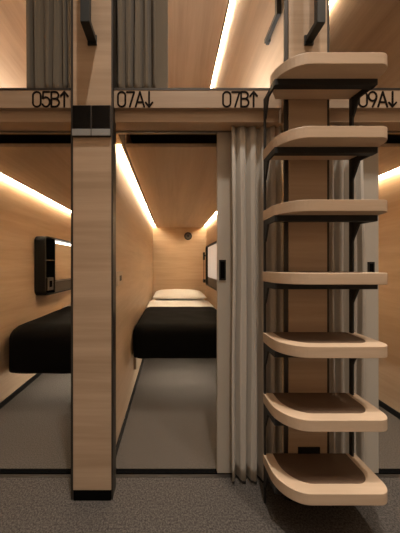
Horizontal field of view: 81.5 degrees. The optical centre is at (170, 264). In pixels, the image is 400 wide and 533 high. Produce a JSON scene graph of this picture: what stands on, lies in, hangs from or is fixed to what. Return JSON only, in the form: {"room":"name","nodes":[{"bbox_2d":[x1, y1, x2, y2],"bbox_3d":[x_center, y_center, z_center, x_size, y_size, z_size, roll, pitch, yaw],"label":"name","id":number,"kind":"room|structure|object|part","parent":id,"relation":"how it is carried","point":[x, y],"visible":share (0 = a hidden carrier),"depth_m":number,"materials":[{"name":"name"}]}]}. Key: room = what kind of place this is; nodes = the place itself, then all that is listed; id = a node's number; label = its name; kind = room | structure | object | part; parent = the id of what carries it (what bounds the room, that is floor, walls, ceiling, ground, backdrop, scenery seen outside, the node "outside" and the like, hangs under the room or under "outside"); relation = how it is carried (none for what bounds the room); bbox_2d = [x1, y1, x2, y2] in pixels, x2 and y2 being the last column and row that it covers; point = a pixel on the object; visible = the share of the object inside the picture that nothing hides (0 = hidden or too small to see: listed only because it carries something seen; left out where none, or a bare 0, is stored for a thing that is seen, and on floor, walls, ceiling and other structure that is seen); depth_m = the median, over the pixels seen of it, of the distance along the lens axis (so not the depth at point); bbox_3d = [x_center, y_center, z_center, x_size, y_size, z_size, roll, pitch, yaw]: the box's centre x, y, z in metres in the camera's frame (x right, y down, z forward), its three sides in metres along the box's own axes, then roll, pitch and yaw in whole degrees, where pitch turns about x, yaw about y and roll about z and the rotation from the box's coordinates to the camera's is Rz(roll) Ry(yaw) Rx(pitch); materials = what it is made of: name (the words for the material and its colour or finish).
{"room":"capsule hotel","nodes":[
{"label":"capsule hotel","id":0,"kind":"room"},
{"bbox_2d":[0,0,70,402],"bbox_3d":[-1.456,-0.912,2.865,0.052,4.223,3.229,0,0,0],"label":"wall","id":1,"kind":"structure","parent":0,"point":[25,215],"depth_m":2.13,"materials":[{"name":"brown wood"}]},
{"bbox_2d":[0,373,42,408],"bbox_3d":[-1.426,1.177,2.917,0.009,0.046,3.126,0,0,0],"label":"baseboard","id":2,"kind":"structure","parent":1,"relation":"attached to","point":[10,397],"depth_m":2.14,"materials":[{"name":"black plastic"}]},
{"bbox_2d":[0,124,70,133],"bbox_3d":[-0.916,-0.840,1.298,1.029,0.145,0.104,0,0,0],"label":"trim","id":3,"kind":"structure","parent":1,"relation":"attached to","point":[3,127],"depth_m":1.29,"materials":[{"name":"brown wood"}]},
{"bbox_2d":[0,469,70,473],"bbox_3d":[-0.916,1.205,1.333,1.029,0.024,0.031,0,0,0],"label":"trim","id":4,"kind":"structure","parent":1,"relation":"attached to","point":[2,471],"depth_m":1.33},
{"bbox_2d":[0,474,70,476],"bbox_3d":[-0.916,1.208,1.308,1.029,0.020,0.017,0,0,0],"label":"trim","id":5,"kind":"structure","parent":1,"relation":"attached to","point":[1,475],"depth_m":1.31,"materials":[{"name":"brown metal"}]},
{"bbox_2d":[0,173,70,211],"bbox_3d":[-1.416,-0.764,2.973,0.029,0.021,3.003,0,0,0],"label":"light strip","id":6,"kind":"object","parent":1,"relation":"attached to","point":[0,173],"visible":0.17,"depth_m":2.31,"materials":[{"name":"white plastic"}]},
{"bbox_2d":[0,131,70,132],"bbox_3d":[-0.916,-0.764,1.321,1.029,0.007,0.011,0,0,0],"label":"trim","id":7,"kind":"structure","parent":1,"relation":"attached to","point":[0,131],"depth_m":1.32,"materials":[{"name":"metal"}]},
{"bbox_2d":[34,236,70,294],"bbox_3d":[-1.373,0.009,3.116,0.113,0.634,1.417,0,0,0],"label":"wall shelf","id":8,"kind":"object","parent":1,"relation":"attached to","point":[52,256],"visible":0.56,"depth_m":2.62,"materials":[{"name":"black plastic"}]},
{"bbox_3d":[-1.353,0.209,2.551,0.038,0.140,0.127,0,0,0],"label":"socket plate","id":9,"kind":"part","parent":8,"relation":"part of","materials":[{"name":"brown metal"}]},
{"bbox_2d":[55,243,70,279],"bbox_3d":[-1.410,-0.046,3.134,0.017,0.465,0.986,0,0,0],"label":"mirror","id":10,"kind":"object","parent":8,"relation":"on","point":[62,250],"depth_m":2.97,"materials":[{"name":"white mirror"}]},
{"bbox_2d":[0,373,70,468],"bbox_3d":[-0.916,1.258,2.914,1.029,0.116,3.132,0,0,0],"label":"floor","id":11,"kind":"structure","parent":0,"point":[35,425],"depth_m":1.72,"materials":[{"name":"carpet"}]},
{"bbox_2d":[0,144,70,210],"bbox_3d":[-0.916,-0.743,2.952,0.890,0.020,3.056,0,0,0],"label":"ceiling","id":12,"kind":"structure","parent":0,"point":[45,169],"depth_m":1.73,"materials":[{"name":"brown wood"}]},
{"bbox_2d":[0,134,70,143],"bbox_3d":[-0.916,-0.895,2.915,1.029,0.046,3.129,0,0,0],"label":"ceiling","id":13,"kind":"structure","parent":0,"point":[4,138],"depth_m":1.59,"materials":[{"name":"black"}]},
{"bbox_2d":[116,134,152,443],"bbox_3d":[-0.376,-0.912,2.863,0.049,4.223,3.233,0,0,0],"label":"wall","id":14,"kind":"structure","parent":0,"point":[134,227],"depth_m":1.90,"materials":[{"name":"brown wood"}]},
{"bbox_2d":[116,271,122,285],"bbox_3d":[-0.343,0.089,1.551,0.017,0.090,0.147,0,0,0],"label":"wall switch","id":15,"kind":"object","parent":14,"relation":"attached to","point":[119,275],"visible":1,"depth_m":1.51,"materials":[{"name":"beige plastic"}]},
{"bbox_2d":[116,359,143,455],"bbox_3d":[-0.347,1.177,2.917,0.009,0.046,3.126,0,0,0],"label":"baseboard","id":16,"kind":"structure","parent":14,"relation":"attached to","point":[137,378],"depth_m":1.81,"materials":[{"name":"black plastic"}]},
{"bbox_2d":[116,143,153,225],"bbox_3d":[-0.337,-0.767,2.973,0.029,0.021,3.003,0,0,0],"label":"light strip","id":17,"kind":"object","parent":14,"relation":"attached to","point":[119,146],"visible":0.89,"depth_m":1.94,"materials":[{"name":"white plastic"}]},
{"bbox_2d":[134,298,203,369],"bbox_3d":[0.112,0.774,3.266,0.921,0.423,2.400,0,0,0],"label":"bed","id":18,"kind":"object","parent":14,"relation":"attached to","point":[135,359],"visible":0.06,"depth_m":3.75,"materials":[{"name":"white fabric"}]},
{"bbox_2d":[133,307,216,358],"bbox_3d":[0.123,0.678,2.485,0.934,0.291,0.927,0,0,0],"label":"blanket","id":19,"kind":"object","parent":18,"relation":"on","point":[160,332],"visible":0.75,"depth_m":2.03,"materials":[{"name":"black fabric"}]},
{"bbox_3d":[0.123,0.658,3.266,0.898,0.191,2.400,0,0,0],"label":"mattress","id":20,"kind":"part","parent":18,"relation":"part of","materials":[{"name":"white fabric"}]},
{"bbox_2d":[153,289,206,298],"bbox_3d":[0.135,0.488,3.931,0.848,0.123,0.813,0,0,0],"label":"pillow","id":21,"kind":"object","parent":18,"relation":"on","point":[166,293],"visible":1,"depth_m":3.59,"materials":[{"name":"white fabric"}]},
{"bbox_2d":[146,300,215,308],"bbox_3d":[0.123,0.592,3.274,0.923,0.099,0.566,0,0,0],"label":"sheet","id":22,"kind":"object","parent":18,"relation":"on","point":[153,303],"visible":0.91,"depth_m":3.26,"materials":[{"name":"white fabric"}]},
{"bbox_2d":[116,469,231,473],"bbox_3d":[0.167,1.205,1.333,1.038,0.024,0.031,0,0,0],"label":"trim","id":23,"kind":"structure","parent":14,"relation":"attached to","point":[118,471],"depth_m":1.33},
{"bbox_2d":[217,132,232,472],"bbox_3d":[0.311,0.216,1.323,0.092,1.952,0.028,0,0,0],"label":"screen","id":24,"kind":"object","parent":23,"relation":"on","point":[224,139],"visible":0.8,"depth_m":1.32,"materials":[{"name":"fabric"}]},
{"bbox_3d":[0.294,0.029,1.315,0.038,0.116,0.008,0,0,0],"label":"handle","id":25,"kind":"part","parent":24,"relation":"part of","materials":[{"name":"black plastic"}]},
{"bbox_2d":[116,474,231,476],"bbox_3d":[0.167,1.208,1.308,1.038,0.020,0.017,0,0,0],"label":"trim","id":26,"kind":"structure","parent":14,"relation":"attached to","point":[117,475],"depth_m":1.31,"materials":[{"name":"brown metal"}]},
{"bbox_2d":[114,88,268,89],"bbox_3d":[0.140,-0.920,1.223,0.875,0.011,0.042,0,0,0],"label":"trim","id":27,"kind":"structure","parent":14,"relation":"attached to","point":[114,88],"depth_m":1.20,"materials":[{"name":"brown metal"}]},
{"bbox_2d":[114,90,280,109],"bbox_3d":[0.140,-0.868,1.213,0.875,0.091,0.023,0,0,0],"label":"sign board","id":28,"kind":"object","parent":14,"relation":"attached to","point":[123,99],"visible":1,"depth_m":1.20,"materials":[{"name":"brown wood"}]},
{"bbox_2d":[115,99,282,133],"bbox_3d":[0.167,-0.840,1.298,1.038,0.145,0.104,0,0,0],"label":"trim","id":29,"kind":"structure","parent":14,"relation":"attached to","point":[119,127],"depth_m":1.28,"materials":[{"name":"brown wood"}]},
{"bbox_2d":[231,126,282,483],"bbox_3d":[0.470,0.215,1.280,0.280,1.960,0.060,0,0,0],"label":"curtain","id":30,"kind":"object","parent":29,"relation":"hanging from","point":[247,143],"visible":0.73,"depth_m":1.26,"materials":[{"name":"fabric"}]},
{"bbox_2d":[116,131,282,132],"bbox_3d":[0.167,-0.764,1.321,1.038,0.007,0.011,0,0,0],"label":"trim","id":31,"kind":"structure","parent":14,"relation":"attached to","point":[116,131],"depth_m":1.32,"materials":[{"name":"metal"}]},
{"bbox_2d":[116,358,216,468],"bbox_3d":[0.167,1.258,2.914,1.038,0.116,3.132,0,0,0],"label":"floor","id":32,"kind":"structure","parent":0,"point":[171,423],"depth_m":1.80,"materials":[{"name":"carpet"}]},
{"bbox_2d":[118,134,216,226],"bbox_3d":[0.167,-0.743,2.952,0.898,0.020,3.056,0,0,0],"label":"ceiling","id":33,"kind":"structure","parent":0,"point":[178,182],"depth_m":1.99,"materials":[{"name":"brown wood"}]},
{"bbox_2d":[153,220,205,299],"bbox_3d":[0.177,-0.912,4.513,3.320,4.223,0.067,0,0,0],"label":"wall","id":34,"kind":"structure","parent":0,"point":[178,262],"depth_m":4.48,"materials":[{"name":"brown wood"}]},
{"bbox_2d":[126,134,132,143],"bbox_3d":[-0.279,-0.812,2.953,0.006,0.119,3.054,0,0,0],"label":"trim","id":35,"kind":"structure","parent":34,"relation":"attached to","point":[128,138],"depth_m":1.50,"materials":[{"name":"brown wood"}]},
{"bbox_2d":[184,232,191,239],"bbox_3d":[0.331,-0.561,4.468,0.154,0.154,0.024,0,0,0],"label":"wall speaker","id":36,"kind":"object","parent":34,"relation":"attached to","point":[187,235],"visible":1,"depth_m":4.46,"materials":[{"name":"black plastic"}]},
{"bbox_3d":[-0.972,0.682,3.223,0.869,0.257,2.487,0,0,0],"label":"bed","id":37,"kind":"object","parent":34,"relation":"attached to","visible":0},
{"bbox_2d":[9,306,70,373],"bbox_3d":[-0.972,0.720,2.442,0.904,0.392,1.013,0,0,0],"label":"blanket","id":38,"kind":"object","parent":37,"relation":"on","point":[42,344],"visible":0.41,"depth_m":1.94,"materials":[{"name":"black fabric"}]},
{"bbox_2d":[168,0,227,87],"bbox_3d":[0.167,-2.866,2.922,0.898,0.023,3.116,0,0,0],"label":"ceiling","id":39,"kind":"structure","parent":0,"point":[194,26],"depth_m":2.91,"materials":[{"name":"brown wood"}]},
{"bbox_2d":[0,477,399,532],"bbox_3d":[0.177,1.258,0.202,3.680,0.116,2.196,0,0,0],"label":"floor","id":40,"kind":"structure","parent":0,"point":[27,504],"depth_m":1.12,"materials":[{"name":"carpet"}]},
{"bbox_2d":[71,0,115,500],"bbox_3d":[-0.405,-0.912,1.207,0.214,4.223,0.074,0,0,0],"label":"pillar","id":41,"kind":"structure","parent":40,"relation":"on","point":[93,68],"depth_m":1.17,"materials":[{"name":"brown wood"}]},
{"bbox_3d":[-0.505,-0.912,1.210,0.014,4.223,0.069,0,0,0],"label":"edge trim","id":42,"kind":"part","parent":41,"relation":"part of","materials":[{"name":"brown metal"}]},
{"bbox_2d":[80,0,96,45],"bbox_3d":[-0.399,-1.791,1.117,0.046,1.351,0.107,0,0,0],"label":"grab bar","id":43,"kind":"object","parent":41,"relation":"attached to","point":[85,5],"visible":1,"depth_m":1.08,"materials":[{"name":"paint"}]},
{"bbox_3d":[-0.399,-1.139,1.166,0.046,0.049,0.008,0,0,0],"label":"mount plate","id":44,"kind":"part","parent":43,"relation":"part of","materials":[{"name":"paint"}]},
{"bbox_2d":[72,105,110,136],"bbox_3d":[-0.402,-0.727,1.162,0.196,0.157,0.016,0,0,0],"label":"display box","id":45,"kind":"object","parent":41,"relation":"attached to","point":[87,120],"visible":1,"depth_m":1.16,"materials":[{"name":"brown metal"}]},
{"bbox_3d":[-0.451,-0.744,1.158,0.091,0.116,0.005,0,0,0],"label":"black panel","id":46,"kind":"part","parent":45,"relation":"part of","materials":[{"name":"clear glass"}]},
{"bbox_3d":[-0.353,-0.744,1.158,0.091,0.116,0.005,0,0,0],"label":"black panel","id":47,"kind":"part","parent":45,"relation":"part of","materials":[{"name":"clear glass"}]},
{"bbox_3d":[-0.301,-0.912,1.210,0.007,4.223,0.069,0,0,0],"label":"edge trim","id":48,"kind":"part","parent":41,"relation":"part of","materials":[{"name":"brown metal"}]},
{"bbox_2d":[283,0,328,500],"bbox_3d":[0.694,-0.912,1.205,0.230,4.223,0.081,0,0,0],"label":"pillar","id":49,"kind":"structure","parent":40,"relation":"on","point":[305,244],"depth_m":1.17,"materials":[{"name":"brown wood"}]},
{"bbox_3d":[0.589,-0.912,1.180,0.020,4.223,0.009,0,0,0],"label":"edge trim","id":50,"kind":"part","parent":49,"relation":"part of","materials":[{"name":"brown metal"}]},
{"bbox_2d":[298,447,319,453],"bbox_3d":[0.701,0.945,1.168,0.110,0.041,0.006,0,0,0],"label":"socket","id":51,"kind":"object","parent":49,"relation":"attached to","point":[301,450],"depth_m":1.16,"materials":[{"name":"black plastic"}]},
{"bbox_2d":[304,0,325,45],"bbox_3d":[0.699,-1.791,1.119,0.046,1.351,0.103,0,0,0],"label":"grab bar","id":52,"kind":"object","parent":49,"relation":"attached to","point":[319,5],"visible":1,"depth_m":1.08,"materials":[{"name":"paint"}]},
{"bbox_3d":[0.699,-1.139,1.166,0.046,0.049,0.008,0,0,0],"label":"mount plate","id":53,"kind":"part","parent":52,"relation":"part of","materials":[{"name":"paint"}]},
{"bbox_3d":[0.802,-0.912,1.180,0.015,4.223,0.009,0,0,0],"label":"edge trim","id":54,"kind":"part","parent":49,"relation":"part of","materials":[{"name":"brown metal"}]},
{"bbox_2d":[263,52,386,504],"bbox_3d":[0.701,0.155,1.064,0.468,2.090,0.208,0,0,0],"label":"staircase","id":55,"kind":"structure","parent":40,"relation":"on","point":[322,478],"depth_m":1.03,"materials":[{"name":"wood"}]},
{"bbox_2d":[209,0,229,87],"bbox_3d":[0.177,-3.058,2.909,3.773,0.070,3.275,0,0,0],"label":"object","id":56,"kind":"structure","parent":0,"point":[228,0],"depth_m":3.10,"materials":[{"name":"paint"}]},
{"bbox_2d":[206,0,282,451],"bbox_3d":[0.711,-0.912,2.863,0.049,4.223,3.233,0,0,0],"label":"wall","id":57,"kind":"structure","parent":0,"point":[245,61],"depth_m":2.04,"materials":[{"name":"brown wood"}]},
{"bbox_2d":[205,241,216,290],"bbox_3d":[0.629,0.009,3.116,0.113,0.634,1.417,0,0,0],"label":"mirror","id":58,"kind":"object","parent":57,"relation":"attached to","point":[211,249],"visible":0.47,"depth_m":3.31,"materials":[{"name":"mirror"}]},
{"bbox_3d":[0.591,-0.046,3.134,0.016,0.465,0.986,0,0,0],"label":"pale panel","id":59,"kind":"part","parent":58,"relation":"part of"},
{"bbox_2d":[205,211,216,225],"bbox_3d":[0.671,-0.767,2.973,0.029,0.021,3.003,0,0,0],"label":"light strip","id":60,"kind":"object","parent":57,"relation":"attached to","point":[211,218],"visible":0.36,"depth_m":3.78,"materials":[{"name":"white plastic"}]},
{"bbox_2d":[211,0,232,87],"bbox_3d":[0.671,-2.927,2.973,0.029,0.021,3.003,0,0,0],"label":"light strip","id":61,"kind":"object","parent":57,"relation":"attached to","point":[231,1],"visible":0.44,"depth_m":2.99,"materials":[{"name":"white plastic"}]},
{"bbox_2d":[264,0,280,44],"bbox_3d":[0.668,-2.058,1.512,0.036,1.035,0.199,0,0,0],"label":"grab bar","id":62,"kind":"object","parent":57,"relation":"attached to","point":[276,17],"visible":1,"depth_m":1.46,"materials":[{"name":"paint"}]},
{"bbox_2d":[329,0,399,412],"bbox_3d":[1.811,-0.912,2.865,0.052,4.223,3.229,0,0,0],"label":"wall","id":63,"kind":"structure","parent":0,"point":[354,25],"depth_m":1.91,"materials":[{"name":"brown wood"}]},
{"bbox_2d":[329,124,399,133],"bbox_3d":[1.260,-0.840,1.298,1.049,0.145,0.104,0,0,0],"label":"trim","id":64,"kind":"structure","parent":63,"relation":"attached to","point":[390,127],"depth_m":1.26,"materials":[{"name":"brown wood"}]},
{"bbox_2d":[329,125,364,462],"bbox_3d":[0.934,0.215,1.277,0.239,1.960,0.065,0,0,0],"label":"curtain","id":65,"kind":"object","parent":64,"relation":"hanging from","point":[338,169],"visible":0.35,"depth_m":1.26,"materials":[{"name":"fabric"}]},
{"bbox_2d":[375,469,399,473],"bbox_3d":[1.260,1.205,1.333,1.049,0.024,0.031,0,0,0],"label":"trim","id":66,"kind":"structure","parent":63,"relation":"attached to","point":[381,471],"depth_m":1.33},
{"bbox_2d":[363,147,378,472],"bbox_3d":[1.144,0.216,1.323,0.090,1.952,0.028,0,0,0],"label":"screen","id":67,"kind":"object","parent":66,"relation":"on","point":[370,164],"visible":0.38,"depth_m":1.32,"materials":[{"name":"fabric"}]},
{"bbox_3d":[1.142,0.040,1.315,0.038,0.116,0.008,0,0,0],"label":"handle","id":68,"kind":"part","parent":67,"relation":"part of","materials":[{"name":"black plastic"}]},
{"bbox_2d":[376,474,399,476],"bbox_3d":[1.260,1.208,1.308,1.049,0.020,0.017,0,0,0],"label":"trim","id":69,"kind":"structure","parent":63,"relation":"attached to","point":[377,475],"depth_m":1.31,"materials":[{"name":"brown metal"}]},
{"bbox_2d":[379,400,399,418],"bbox_3d":[1.780,1.177,2.917,0.009,0.046,3.126,0,0,0],"label":"baseboard","id":70,"kind":"structure","parent":63,"relation":"attached to","point":[383,405],"depth_m":1.87,"materials":[{"name":"black plastic"}]},
{"bbox_2d":[379,406,399,468],"bbox_3d":[1.260,1.258,2.914,1.049,0.116,3.132,0,0,0],"label":"floor","id":71,"kind":"structure","parent":0,"point":[389,440],"depth_m":1.54,"materials":[{"name":"carpet"}]},
{"bbox_2d":[379,144,399,175],"bbox_3d":[1.260,-0.743,2.952,0.910,0.020,3.056,0,0,0],"label":"ceiling","id":72,"kind":"structure","parent":0,"point":[389,154],"depth_m":1.57,"materials":[{"name":"brown wood"}]},
{"bbox_2d":[384,134,399,143],"bbox_3d":[1.260,-0.895,2.915,1.049,0.046,3.129,0,0,0],"label":"ceiling","id":73,"kind":"structure","parent":0,"point":[391,138],"depth_m":1.60,"materials":[{"name":"black"}]},
{"bbox_3d":[0.167,-0.920,2.863,1.038,0.004,3.234,0,0,0],"label":"floor","id":74,"kind":"structure","parent":0,"visible":0},
{"bbox_2d":[155,0,167,87],"bbox_3d":[-0.058,-1.853,1.327,0.081,1.852,0.021,0,0,0],"label":"screen","id":75,"kind":"object","parent":74,"relation":"on","point":[161,6],"visible":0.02,"depth_m":1.32,"materials":[{"name":"wood"}]},
{"bbox_3d":[0.177,-3.983,1.248,3.773,1.919,0.045,0,0,0],"label":"wall","id":76,"kind":"structure","parent":0,"visible":0},
{"bbox_2d":[26,0,70,87],"bbox_3d":[-0.669,-1.851,1.280,0.238,1.856,0.067,0,0,0],"label":"curtain","id":77,"kind":"object","parent":76,"relation":"hanging from","point":[48,22],"visible":0.87,"depth_m":1.26,"materials":[{"name":"fabric"}]},
{"bbox_2d":[116,0,155,87],"bbox_3d":[-0.213,-1.851,1.280,0.265,1.856,0.067,0,0,0],"label":"curtain","id":78,"kind":"object","parent":76,"relation":"hanging from","point":[135,19],"visible":0.81,"depth_m":1.26,"materials":[{"name":"fabric"}]},
{"bbox_3d":[1.901,-0.912,1.227,0.232,4.223,0.047,0,0,0],"label":"wall","id":79,"kind":"structure","parent":0,"visible":0},
{"bbox_2d":[329,110,399,123],"bbox_3d":[1.298,-0.837,1.234,0.973,0.151,0.019,0,0,0],"label":"trim","id":80,"kind":"structure","parent":79,"relation":"attached to","point":[335,116],"depth_m":1.23,"materials":[{"name":"brown wood"}]},
{"bbox_2d":[329,90,399,109],"bbox_3d":[1.298,-0.868,1.213,0.973,0.091,0.023,0,0,0],"label":"sign board","id":81,"kind":"object","parent":79,"relation":"attached to","point":[373,99],"visible":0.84,"depth_m":1.20,"materials":[{"name":"brown wood"}]},
{"bbox_2d":[371,88,399,89],"bbox_3d":[1.298,-0.920,1.223,0.973,0.011,0.042,0,0,0],"label":"trim","id":82,"kind":"structure","parent":79,"relation":"attached to","point":[373,88],"depth_m":1.20,"materials":[{"name":"brown metal"}]},
{"bbox_3d":[-1.546,-0.912,1.227,0.233,4.223,0.047,0,0,0],"label":"wall","id":83,"kind":"structure","parent":0,"visible":0},
{"bbox_2d":[0,110,70,123],"bbox_3d":[-0.972,-0.837,1.234,0.917,0.151,0.019,0,0,0],"label":"trim","id":84,"kind":"structure","parent":83,"relation":"attached to","point":[6,116],"depth_m":1.23,"materials":[{"name":"brown wood"}]},
{"bbox_2d":[0,90,70,109],"bbox_3d":[-0.972,-0.868,1.213,0.917,0.091,0.024,0,0,0],"label":"sign board","id":85,"kind":"object","parent":83,"relation":"attached to","point":[9,99],"visible":1,"depth_m":1.20,"materials":[{"name":"brown wood"}]},
{"bbox_2d":[0,88,70,89],"bbox_3d":[-0.972,-0.920,1.223,0.917,0.011,0.042,0,0,0],"label":"trim","id":86,"kind":"structure","parent":83,"relation":"attached to","point":[0,88],"depth_m":1.20,"materials":[{"name":"brown metal"}]}
]}

